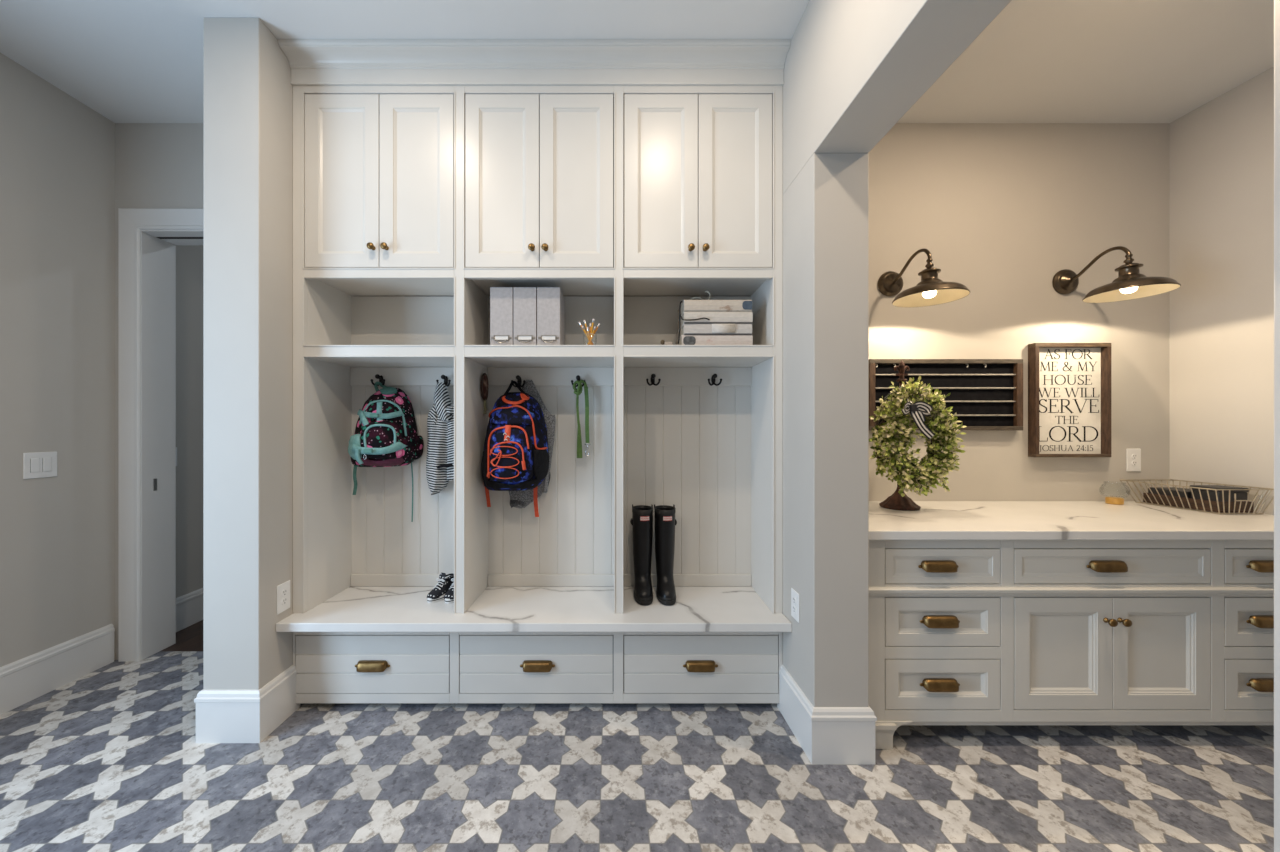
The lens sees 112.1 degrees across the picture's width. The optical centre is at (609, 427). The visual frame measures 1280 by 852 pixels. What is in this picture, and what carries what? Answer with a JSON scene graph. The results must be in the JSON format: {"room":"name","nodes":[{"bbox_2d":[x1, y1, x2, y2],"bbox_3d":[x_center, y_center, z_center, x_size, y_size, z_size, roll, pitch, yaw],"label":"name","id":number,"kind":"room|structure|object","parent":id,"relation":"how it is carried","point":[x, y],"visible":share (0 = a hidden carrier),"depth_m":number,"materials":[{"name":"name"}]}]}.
{"room":"mudroom","nodes":[
{"label":"mudroom","id":0,"kind":"room"},
{"bbox_2d":[0,53,202,666],"bbox_3d":[-2.925,-0.210,1.000,0.150,3.090,7.200,0,0,0],"label":"wall","id":1,"kind":"structure","parent":0,"point":[57,153],"depth_m":2.24,"materials":[{"name":"beige paint"}]},
{"bbox_2d":[23,452,56,478],"bbox_3d":[-2.845,0.185,2.150,0.009,0.128,0.128,0,0,0],"label":"light switch","id":2,"kind":"object","parent":1,"relation":"attached to","point":[36,464],"visible":1,"depth_m":2.14,"materials":[{"name":"white plastic"}]},
{"bbox_2d":[0,624,114,714],"bbox_3d":[-2.840,1.226,1.729,0.020,0.217,1.458,0,0,0],"label":"baseboard","id":3,"kind":"structure","parent":1,"relation":"attached to","point":[24,680],"depth_m":2.19,"materials":[{"name":"white paint"}]},
{"bbox_2d":[176,588,202,631],"bbox_3d":[-2.840,1.226,3.635,0.020,0.217,1.930,0,0,0],"label":"baseboard","id":4,"kind":"structure","parent":1,"relation":"attached to","point":[189,607],"depth_m":2.90,"materials":[{"name":"white paint"}]},
{"bbox_2d":[203,18,292,689],"bbox_3d":[-1.619,-0.210,2.156,0.240,3.090,0.639,0,0,0],"label":"wall","id":5,"kind":"structure","parent":0,"point":[248,89],"depth_m":1.84,"materials":[{"name":"beige paint"}]},
{"bbox_2d":[194,665,299,742],"bbox_3d":[-1.619,1.226,2.147,0.278,0.217,0.658,0,0,0],"label":"baseboard","id":6,"kind":"structure","parent":5,"relation":"attached to","point":[222,716],"depth_m":1.82,"materials":[{"name":"white paint"}]},
{"bbox_2d":[277,580,289,614],"bbox_3d":[-1.495,0.775,1.972,0.009,0.130,0.078,0,0,0],"label":"outlet","id":7,"kind":"object","parent":5,"relation":"attached to","point":[283,590],"visible":1,"depth_m":1.96,"materials":[{"name":"white plastic"}]},
{"bbox_2d":[282,597,286,604],"bbox_3d":[-1.492,0.794,1.972,0.002,0.033,0.033,0,0,0],"label":"socket","id":8,"kind":"object","parent":7,"relation":"attached to","point":[284,599],"depth_m":1.97,"materials":[{"name":"white plastic"}]},
{"bbox_2d":[282,589,287,596],"bbox_3d":[-1.492,0.755,1.972,0.002,0.033,0.033,0,0,0],"label":"socket","id":9,"kind":"object","parent":7,"relation":"attached to","point":[284,591],"depth_m":1.97,"materials":[{"name":"white plastic"}]},
{"bbox_2d":[0,620,1273,851],"bbox_3d":[0.236,1.360,1.000,6.572,0.050,7.200,0,0,0],"label":"floor","id":10,"kind":"structure","parent":0,"point":[108,759],"depth_m":1.62,"materials":[{"name":"tile"}]},
{"bbox_2d":[293,632,782,702],"bbox_3d":[-0.341,1.125,2.195,2.314,0.419,0.381,0,0,0],"label":"drawers","id":11,"kind":"object","parent":10,"relation":"on","point":[332,667],"visible":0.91,"depth_m":2.03,"materials":[{"name":"white paint"}]},
{"bbox_2d":[276,586,791,631],"bbox_3d":[-0.341,0.895,2.166,2.314,0.040,0.478,0,0,0],"label":"bench","id":12,"kind":"object","parent":11,"relation":"on","point":[355,608],"visible":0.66,"depth_m":2.03,"materials":[{"name":"white stone"}]},
{"bbox_2d":[427,573,453,602],"bbox_3d":[-0.873,0.815,2.232,0.077,0.120,0.179,0,0,22],"label":"sneaker","id":13,"kind":"object","parent":12,"relation":"on","point":[437,594],"visible":0.93,"depth_m":2.21,"materials":[{"name":"black fabric"}]},
{"bbox_2d":[444,578,453,603],"bbox_3d":[-0.794,0.815,2.230,0.077,0.120,0.179,0,0,12],"label":"sneaker","id":14,"kind":"object","parent":12,"relation":"on","point":[449,596],"visible":0.28,"depth_m":2.16,"materials":[{"name":"black fabric"}]},
{"bbox_2d":[278,39,790,612],"bbox_3d":[-0.341,-0.440,2.172,2.314,2.630,0.465,0,0,0],"label":"tall cabinet","id":15,"kind":"object","parent":12,"relation":"on","point":[636,179],"visible":1,"depth_m":2.04,"materials":[{"name":"white paint"}]},
{"bbox_2d":[370,374,384,385],"bbox_3d":[-1.260,-0.260,2.345,0.080,0.064,0.054,0,0,0],"label":"coat hook","id":16,"kind":"object","parent":15,"relation":"attached to","point":[377,376],"visible":0.94,"depth_m":2.33,"materials":[{"name":"black metal"}]},
{"bbox_2d":[348,381,423,521],"bbox_3d":[-1.212,0.131,2.240,0.372,0.768,0.254,0,0,0],"label":"backpack","id":17,"kind":"object","parent":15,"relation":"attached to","point":[385,435],"visible":1,"depth_m":2.20,"materials":[{"name":"fabric"}]},
{"bbox_2d":[318,279,453,295],"bbox_3d":[-1.085,-0.744,2.219,0.720,0.023,0.332,0,0,0],"label":"cabinet underside","id":18,"kind":"object","parent":15,"relation":"attached to","point":[345,287],"depth_m":2.23,"materials":[{"name":"white paint"}]},
{"bbox_2d":[436,375,450,386],"bbox_3d":[-0.904,-0.257,2.345,0.080,0.064,0.054,0,0,0],"label":"coat hook","id":19,"kind":"object","parent":15,"relation":"attached to","point":[444,377],"visible":0.88,"depth_m":2.33,"materials":[{"name":"black metal"}]},
{"bbox_2d":[426,382,453,494],"bbox_3d":[-0.893,0.055,2.316,0.206,0.604,0.099,0,0,0],"label":"striped shirt","id":20,"kind":"object","parent":19,"relation":"hanging from","point":[440,420],"visible":0.73,"depth_m":2.30,"materials":[{"name":"black fabric"}]},
{"bbox_2d":[481,373,488,413],"bbox_3d":[-0.667,-0.184,2.295,0.020,0.220,0.109,0,0,0],"label":"wall ornament","id":21,"kind":"object","parent":15,"relation":"attached to","point":[484,379],"visible":1,"depth_m":2.27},
{"bbox_2d":[490,287,512,344],"bbox_3d":[-0.527,-0.538,2.191,0.109,0.292,0.258,0,0,0],"label":"box","id":22,"kind":"object","parent":15,"relation":"on","point":[501,298],"visible":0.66,"depth_m":2.08,"materials":[{"name":"white cardboard"}]},
{"bbox_2d":[482,381,549,516],"bbox_3d":[-0.502,0.112,2.221,0.351,0.735,0.276,0,0,0],"label":"backpack","id":23,"kind":"object","parent":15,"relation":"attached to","point":[515,457],"visible":1,"depth_m":2.15,"materials":[{"name":"blue fabric"}]},
{"bbox_2d":[511,375,524,386],"bbox_3d":[-0.498,-0.254,2.345,0.080,0.064,0.054,0,0,0],"label":"coat hook","id":24,"kind":"object","parent":15,"relation":"attached to","point":[519,380],"visible":0.84,"depth_m":2.34,"materials":[{"name":"black metal"}]},
{"bbox_2d":[509,380,555,507],"bbox_3d":[-0.437,0.087,2.352,0.280,0.705,0.026,0,0,0],"label":"jacket","id":25,"kind":"object","parent":24,"relation":"hanging from","point":[523,498],"visible":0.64,"depth_m":2.35,"materials":[{"name":"grey fabric"}]},
{"bbox_2d":[513,287,536,344],"bbox_3d":[-0.413,-0.538,2.191,0.111,0.292,0.258,0,0,0],"label":"box","id":26,"kind":"object","parent":15,"relation":"on","point":[524,298],"visible":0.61,"depth_m":2.08,"materials":[{"name":"white cardboard"}]},
{"bbox_2d":[471,279,613,295],"bbox_3d":[-0.328,-0.744,2.219,0.717,0.023,0.332,0,0,0],"label":"cabinet underside","id":27,"kind":"object","parent":15,"relation":"attached to","point":[569,287],"depth_m":2.20,"materials":[{"name":"white paint"}]},
{"bbox_2d":[537,287,564,344],"bbox_3d":[-0.298,-0.538,2.191,0.111,0.292,0.258,0,0,0],"label":"box","id":28,"kind":"object","parent":15,"relation":"on","point":[550,300],"visible":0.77,"depth_m":2.08,"materials":[{"name":"white cardboard"}]},
{"bbox_2d":[571,375,585,386],"bbox_3d":[-0.172,-0.254,2.345,0.080,0.064,0.054,0,0,0],"label":"coat hook","id":29,"kind":"object","parent":15,"relation":"attached to","point":[577,376],"visible":0.7,"depth_m":2.33,"materials":[{"name":"black metal"}]},
{"bbox_2d":[573,380,589,457],"bbox_3d":[-0.155,-0.049,2.323,0.096,0.423,0.042,0,0,0],"label":"leash","id":30,"kind":"object","parent":29,"relation":"hanging from","point":[577,391],"visible":1,"depth_m":2.33,"materials":[{"name":"green fabric"}]},
{"bbox_2d":[646,374,660,385],"bbox_3d":[0.235,-0.263,2.345,0.080,0.064,0.054,0,0,0],"label":"coat hook","id":31,"kind":"object","parent":15,"relation":"attached to","point":[653,376],"visible":1,"depth_m":2.34,"materials":[{"name":"black metal"}]},
{"bbox_2d":[661,340,672,344],"bbox_3d":[0.280,-0.415,2.143,0.058,0.045,0.035,0,0,0],"label":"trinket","id":32,"kind":"object","parent":15,"relation":"on","point":[663,342],"visible":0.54,"depth_m":2.12,"materials":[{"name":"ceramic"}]},
{"bbox_2d":[624,279,766,295],"bbox_3d":[0.423,-0.744,2.219,0.717,0.023,0.332,0,0,0],"label":"cabinet underside","id":33,"kind":"object","parent":15,"relation":"attached to","point":[632,287],"depth_m":2.24,"materials":[{"name":"white paint"}]},
{"bbox_2d":[675,335,752,344],"bbox_3d":[0.520,-0.423,2.186,0.342,0.061,0.209,0,0,0],"label":"book","id":34,"kind":"object","parent":15,"relation":"on","point":[684,339],"visible":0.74,"depth_m":2.08,"materials":[{"name":"paper"}]},
{"bbox_2d":[677,324,751,335],"bbox_3d":[0.524,-0.481,2.183,0.330,0.055,0.215,0,0,0],"label":"book","id":35,"kind":"object","parent":34,"relation":"on","point":[686,329],"visible":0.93,"depth_m":2.08,"materials":[{"name":"beige paper"}]},
{"bbox_2d":[678,312,752,330],"bbox_3d":[0.525,-0.537,2.186,0.332,0.057,0.208,0,0,0],"label":"book","id":36,"kind":"object","parent":35,"relation":"on","point":[715,317],"visible":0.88,"depth_m":2.08,"materials":[{"name":"beige paper"}]},
{"bbox_2d":[677,300,751,321],"bbox_3d":[0.524,-0.595,2.186,0.330,0.058,0.209,0,0,0],"label":"book","id":37,"kind":"object","parent":36,"relation":"on","point":[687,305],"visible":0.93,"depth_m":2.08,"materials":[{"name":"white paper"}]},
{"bbox_2d":[678,291,718,343],"bbox_3d":[0.437,-0.555,2.122,0.196,0.266,0.107,0,0,0],"label":"tie","id":38,"kind":"object","parent":37,"relation":"attached to","point":[705,291],"visible":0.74,"depth_m":2.13,"materials":[{"name":"black leather"}]},
{"bbox_2d":[708,374,721,385],"bbox_3d":[0.570,-0.263,2.345,0.080,0.064,0.054,0,0,0],"label":"coat hook","id":39,"kind":"object","parent":15,"relation":"attached to","point":[714,376],"visible":1,"depth_m":2.34,"materials":[{"name":"black metal"}]},
{"bbox_3d":[-0.098,-0.426,2.115,0.068,0.067,0.068,0,0,0],"label":"glass","id":40,"kind":"object","parent":15,"relation":"on","visible":0},
{"bbox_2d":[590,319,593,335],"bbox_3d":[-0.091,-0.469,2.114,0.031,0.135,0.009,0,0,20],"label":"pencil","id":41,"kind":"object","parent":40,"relation":"in","point":[593,319],"visible":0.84,"depth_m":2.11,"materials":[{"name":"yellow paint"}]},
{"bbox_2d":[630,504,652,605],"bbox_3d":[0.167,0.641,2.225,0.120,0.468,0.228,0,0,0],"label":"rubber boot","id":42,"kind":"object","parent":12,"relation":"on","point":[641,520],"visible":1,"depth_m":2.21,"materials":[{"name":"black rubber"}]},
{"bbox_2d":[654,504,676,605],"bbox_3d":[0.293,0.641,2.225,0.120,0.468,0.228,0,0,0],"label":"rubber boot","id":43,"kind":"object","parent":12,"relation":"on","point":[665,521],"visible":1,"depth_m":2.21,"materials":[{"name":"black rubber"}]},
{"bbox_2d":[869,540,1273,748],"bbox_3d":[2.131,0.897,2.114,2.179,0.876,0.720,0,0,0],"label":"base cabinet","id":44,"kind":"object","parent":10,"relation":"on","point":[962,632],"visible":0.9,"depth_m":1.79,"materials":[{"name":"grey paint"}]},
{"bbox_2d":[869,501,1273,539],"bbox_3d":[2.130,0.440,2.116,2.183,0.037,0.718,0,0,0],"label":"countertop","id":45,"kind":"structure","parent":44,"relation":"on","point":[935,520],"depth_m":1.90,"materials":[{"name":"white stone"}]},
{"bbox_2d":[879,360,920,510],"bbox_3d":[1.528,0.031,2.270,0.180,0.778,0.180,0,0,0],"label":"stand","id":46,"kind":"object","parent":45,"relation":"on","point":[895,501],"visible":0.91,"depth_m":2.25,"materials":[{"name":"brown metal"}]},
{"bbox_2d":[869,376,966,496],"bbox_3d":[1.514,0.037,2.134,0.471,0.607,0.195,0,0,0],"label":"wreath","id":47,"kind":"object","parent":46,"relation":"hanging from","point":[914,411],"visible":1,"depth_m":2.11,"materials":[{"name":"green plant"}]},
{"bbox_2d":[1105,497,1123,504],"bbox_3d":[2.799,0.360,2.385,0.114,0.120,0.114,0,0,0],"label":"glass jar","id":48,"kind":"object","parent":45,"relation":"on","point":[1109,500],"visible":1,"depth_m":2.36,"materials":[{"name":"glass"}]},
{"bbox_2d":[1120,479,1273,513],"bbox_3d":[3.045,0.355,2.248,0.305,0.127,0.389,0,0,0],"label":"wire basket","id":49,"kind":"object","parent":45,"relation":"on","point":[1121,480],"visible":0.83,"depth_m":2.17,"materials":[{"name":"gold metal"}]},
{"bbox_2d":[1143,493,1253,512],"bbox_3d":[3.060,0.387,2.250,0.170,0.052,0.300,0,0,0],"label":"wooden tray","id":50,"kind":"object","parent":49,"relation":"in","point":[1170,498],"visible":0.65,"depth_m":2.17,"materials":[{"name":"brown wood"}]},
{"bbox_2d":[1148,487,1190,497],"bbox_3d":[3.060,0.366,2.307,0.148,0.074,0.164,0,0,0],"label":"case","id":51,"kind":"object","parent":50,"relation":"in","point":[1166,489],"visible":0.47,"depth_m":2.30,"materials":[{"name":"plastic"}]},
{"bbox_2d":[1189,485,1248,501],"bbox_3d":[3.066,0.349,2.167,0.148,0.108,0.112,0,0,0],"label":"box","id":52,"kind":"object","parent":50,"relation":"on","point":[1240,494],"visible":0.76,"depth_m":2.13,"materials":[{"name":"plastic"}]},
{"bbox_2d":[0,0,1273,122],"bbox_3d":[0.236,-1.805,0.030,6.572,0.100,5.260,0,0,0],"label":"ceiling","id":53,"kind":"structure","parent":0,"point":[127,61],"depth_m":1.92,"materials":[{"name":"paint"}]},
{"bbox_2d":[115,123,1169,659],"bbox_3d":[0.261,-0.210,2.563,6.222,3.090,0.174,0,0,0],"label":"wall","id":54,"kind":"structure","parent":0,"point":[1000,209],"depth_m":2.48,"materials":[{"name":"beige paint"}]},
{"bbox_2d":[118,208,202,661],"bbox_3d":[-2.280,0.036,2.561,1.078,2.597,0.209,0,0,0],"label":"door frame","id":55,"kind":"structure","parent":54,"relation":"in","point":[148,238],"depth_m":2.49,"materials":[{"name":"white paint"}]},
{"bbox_2d":[878,248,969,307],"bbox_3d":[1.611,-0.790,2.243,0.317,0.278,0.466,0,0,0],"label":"wall lamp","id":56,"kind":"object","parent":54,"relation":"attached to","point":[931,290],"visible":1,"depth_m":2.21,"materials":[{"name":"brown metal"}]},
{"bbox_2d":[869,359,1022,429],"bbox_3d":[1.908,-0.189,2.457,0.872,0.405,0.038,0,0,0],"label":"board","id":57,"kind":"object","parent":54,"relation":"attached to","point":[986,394],"visible":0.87,"depth_m":2.46,"materials":[{"name":"black chalkboard paint"},{"name":"weathered brown wood"},{"name":"metal"}]},
{"bbox_2d":[1028,343,1110,456],"bbox_3d":[2.620,-0.158,2.453,0.430,0.647,0.046,0,0,0],"label":"sign","id":58,"kind":"object","parent":54,"relation":"attached to","point":[1069,384],"visible":1,"depth_m":2.46,"materials":[{"name":"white wood"}]},
{"bbox_2d":[1052,246,1180,302],"bbox_3d":[2.616,-0.807,2.243,0.317,0.265,0.466,0,0,0],"label":"wall lamp","id":59,"kind":"object","parent":54,"relation":"attached to","point":[1130,284],"visible":1,"depth_m":2.19,"materials":[{"name":"brown metal"}]},
{"bbox_2d":[1126,449,1140,471],"bbox_3d":[3.011,0.184,2.472,0.080,0.132,0.009,0,0,0],"label":"outlet","id":60,"kind":"object","parent":54,"relation":"attached to","point":[1133,456],"visible":1,"depth_m":2.47,"materials":[{"name":"white plastic"}]},
{"bbox_2d":[783,0,1011,706],"bbox_3d":[0.927,-0.210,-0.062,0.220,3.090,5.076,0,0,0],"label":"wall","id":61,"kind":"structure","parent":0,"point":[853,69],"depth_m":1.72,"materials":[{"name":"beige paint"}]},
{"bbox_2d":[791,588,799,622],"bbox_3d":[0.813,0.778,1.889,0.009,0.125,0.078,0,0,0],"label":"outlet","id":62,"kind":"object","parent":61,"relation":"attached to","point":[795,596],"visible":1,"depth_m":1.88,"materials":[{"name":"white plastic"}]},
{"bbox_2d":[777,665,876,763],"bbox_3d":[0.927,1.226,1.882,0.259,0.217,0.358,0,0,0],"label":"baseboard","id":63,"kind":"structure","parent":61,"relation":"attached to","point":[826,735],"depth_m":1.71,"materials":[{"name":"white paint"}]},
{"bbox_2d":[1170,67,1273,514],"bbox_3d":[3.297,-0.210,1.888,0.150,3.090,1.176,0,0,0],"label":"wall","id":64,"kind":"structure","parent":0,"point":[1222,150],"depth_m":2.26,"materials":[{"name":"beige paint"}]},
{"bbox_2d":[1274,0,1279,851],"bbox_3d":[2.084,-0.210,1.250,0.160,3.090,0.100,0,0,0],"label":"trim","id":65,"kind":"structure","parent":0,"point":[1276,2],"depth_m":1.29,"materials":[{"name":"white paint"}]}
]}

